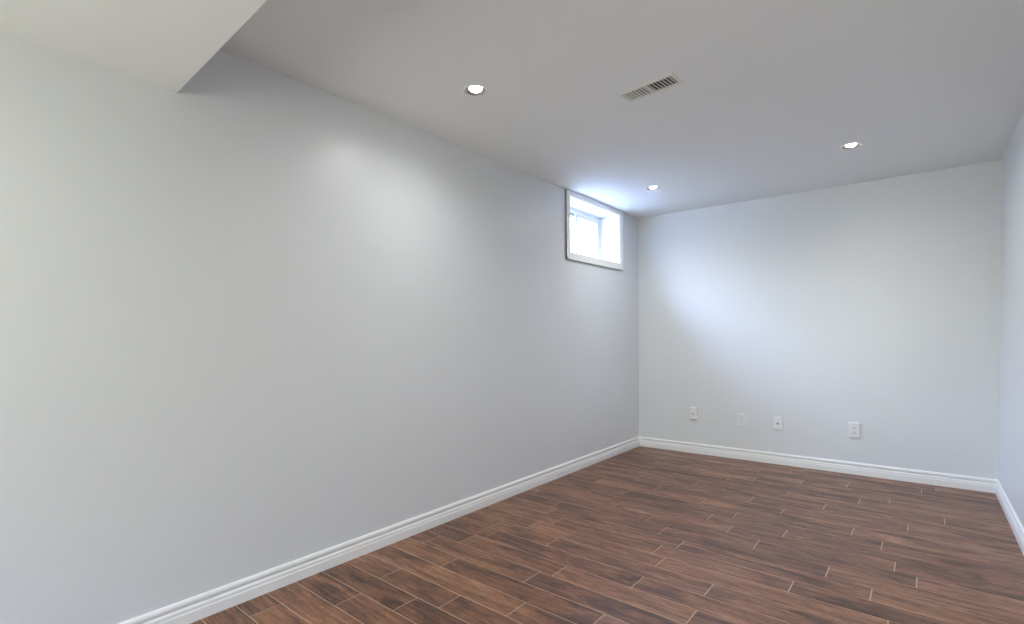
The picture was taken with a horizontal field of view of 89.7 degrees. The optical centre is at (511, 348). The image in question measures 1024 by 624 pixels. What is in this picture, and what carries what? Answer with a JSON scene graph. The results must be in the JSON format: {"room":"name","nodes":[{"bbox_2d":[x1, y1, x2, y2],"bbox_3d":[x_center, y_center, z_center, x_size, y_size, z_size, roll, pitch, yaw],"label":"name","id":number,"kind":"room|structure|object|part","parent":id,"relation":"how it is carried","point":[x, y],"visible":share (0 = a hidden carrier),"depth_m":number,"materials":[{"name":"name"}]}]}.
{"room":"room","nodes":[
{"label":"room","id":0,"kind":"room"},
{"bbox_2d":[0,0,266,91],"bbox_3d":[-1.214,-1.086,-0.029,2.725,0.242,3.087,0,1,39],"label":"ceiling","id":1,"kind":"structure","parent":0,"point":[164,44],"depth_m":1.62,"materials":[{"name":"white paint"}]},
{"bbox_2d":[0,35,638,623],"bbox_3d":[-1.072,-0.196,2.567,0.280,2.670,7.845,0,1,39],"label":"wall","id":2,"kind":"structure","parent":0,"point":[255,318],"depth_m":2.25,"materials":[{"name":"white paint"}]},
{"bbox_2d":[118,436,639,623],"bbox_3d":[-0.946,1.041,2.500,0.016,0.096,7.285,0,1,39],"label":"baseboard","id":3,"kind":"structure","parent":2,"relation":"attached to","point":[195,608],"depth_m":2.61,"materials":[{"name":"white paint"}]},
{"bbox_2d":[565,189,622,270],"bbox_3d":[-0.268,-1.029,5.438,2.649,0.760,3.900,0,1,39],"label":"window","id":4,"kind":"structure","parent":2,"relation":"in","point":[581,211],"depth_m":4.97,"materials":[{"name":"white paint"}]},
{"bbox_3d":[0.456,-1.038,4.612,0.018,0.393,0.425,0,1,39],"label":"sash","id":5,"kind":"part","parent":4,"relation":"part of","materials":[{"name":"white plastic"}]},
{"bbox_3d":[0.585,-1.042,4.757,0.050,0.463,0.884,0,1,39],"label":"frame","id":6,"kind":"part","parent":4,"relation":"part of","materials":[{"name":"white plastic"}]},
{"bbox_3d":[0.714,-1.046,4.903,0.018,0.393,0.425,0,1,39],"label":"sash","id":7,"kind":"part","parent":4,"relation":"part of","materials":[{"name":"white plastic"}]},
{"bbox_2d":[190,446,1023,623],"bbox_3d":[0.114,1.123,1.657,2.725,0.050,7.285,0,1,39],"label":"floor","id":8,"kind":"structure","parent":0,"point":[640,534],"depth_m":2.62,"materials":[{"name":"brown wood"}]},
{"bbox_2d":[221,0,1023,217],"bbox_3d":[0.093,-1.377,1.606,2.725,0.250,7.285,0,1,39],"label":"ceiling","id":9,"kind":"structure","parent":0,"point":[769,98],"depth_m":2.44,"materials":[{"name":"white paint"}]},
{"bbox_2d":[463,84,487,96],"bbox_3d":[-0.180,-1.320,2.532,0.123,0.116,0.123,0,1,39],"label":"recessed light","id":10,"kind":"object","parent":9,"relation":"in","point":[476,90],"visible":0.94,"depth_m":2.53,"materials":[{"name":"white metal"}]},
{"bbox_3d":[-0.179,-1.292,2.533,0.061,0.062,0.061,0,1,39],"label":"bulb","id":11,"kind":"part","parent":10,"relation":"part of","materials":[{"name":"white glass"}]},
{"bbox_2d":[617,72,684,101],"bbox_3d":[0.676,-1.347,2.523,0.128,0.157,0.300,-2,2,-45],"label":"ceiling vent","id":12,"kind":"object","parent":9,"relation":"in","point":[656,85],"visible":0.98,"depth_m":2.52,"materials":[{"name":"white metal"}]},
{"bbox_2d":[646,186,660,189],"bbox_3d":[1.157,-1.365,4.219,0.123,0.116,0.123,0,1,39],"label":"recessed light","id":13,"kind":"object","parent":9,"relation":"in","point":[649,187],"visible":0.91,"depth_m":4.22,"materials":[{"name":"white metal"}]},
{"bbox_2d":[840,142,861,149],"bbox_3d":[2.185,-1.356,3.319,0.123,0.116,0.123,0,1,39],"label":"recessed light","id":14,"kind":"object","parent":9,"relation":"in","point":[855,144],"visible":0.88,"depth_m":3.32,"materials":[{"name":"white metal"}]},
{"bbox_3d":[2.185,-1.328,3.320,0.061,0.062,0.061,0,1,39],"label":"bulb","id":15,"kind":"part","parent":14,"relation":"part of","materials":[{"name":"white glass"}]},
{"bbox_2d":[638,160,1001,479],"bbox_3d":[2.461,-0.267,4.587,2.725,2.670,0.280,0,1,39],"label":"wall","id":16,"kind":"structure","parent":0,"point":[875,304],"depth_m":4.24,"materials":[{"name":"white paint"}]},
{"bbox_2d":[690,407,697,419],"bbox_3d":[1.752,0.632,4.975,0.070,0.114,0.036,0,1,39],"label":"cable jack plate","id":17,"kind":"object","parent":16,"relation":"attached to","point":[693,411],"visible":1,"depth_m":4.96,"materials":[{"name":"white plastic"}]},
{"bbox_2d":[738,414,745,426],"bbox_3d":[2.102,0.658,4.711,0.070,0.114,0.012,0,1,39],"label":"wall plate","id":18,"kind":"object","parent":16,"relation":"attached to","point":[741,417],"visible":1,"depth_m":4.70,"materials":[{"name":"white plastic"}]},
{"bbox_2d":[773,416,781,429],"bbox_3d":[2.335,0.658,4.524,0.070,0.114,0.014,0,1,39],"label":"phone jack plate","id":19,"kind":"object","parent":16,"relation":"attached to","point":[777,421],"visible":1,"depth_m":4.52,"materials":[{"name":"white plastic"}]},
{"bbox_2d":[639,436,996,492],"bbox_3d":[2.379,0.973,4.497,2.725,0.096,0.016,0,1,39],"label":"baseboard","id":20,"kind":"structure","parent":16,"relation":"attached to","point":[878,471],"depth_m":4.26,"materials":[{"name":"white paint"}]},
{"bbox_2d":[849,422,859,437],"bbox_3d":[2.775,0.664,4.174,0.078,0.122,0.013,0,1,39],"label":"duplex outlet","id":21,"kind":"object","parent":16,"relation":"attached to","point":[854,428],"visible":1,"depth_m":4.17,"materials":[{"name":"white plastic"}]},
{"bbox_2d":[998,111,1023,527],"bbox_3d":[1.278,-0.178,0.694,0.280,2.670,7.845,0,1,39],"label":"wall","id":22,"kind":"structure","parent":0,"point":[1011,368],"depth_m":3.12,"materials":[{"name":"white paint"}]},
{"bbox_2d":[995,480,1023,554],"bbox_3d":[1.172,1.058,0.811,0.016,0.096,7.285,0,1,39],"label":"baseboard","id":23,"kind":"structure","parent":22,"relation":"attached to","point":[1016,526],"depth_m":3.03,"materials":[{"name":"white paint"}]}
]}

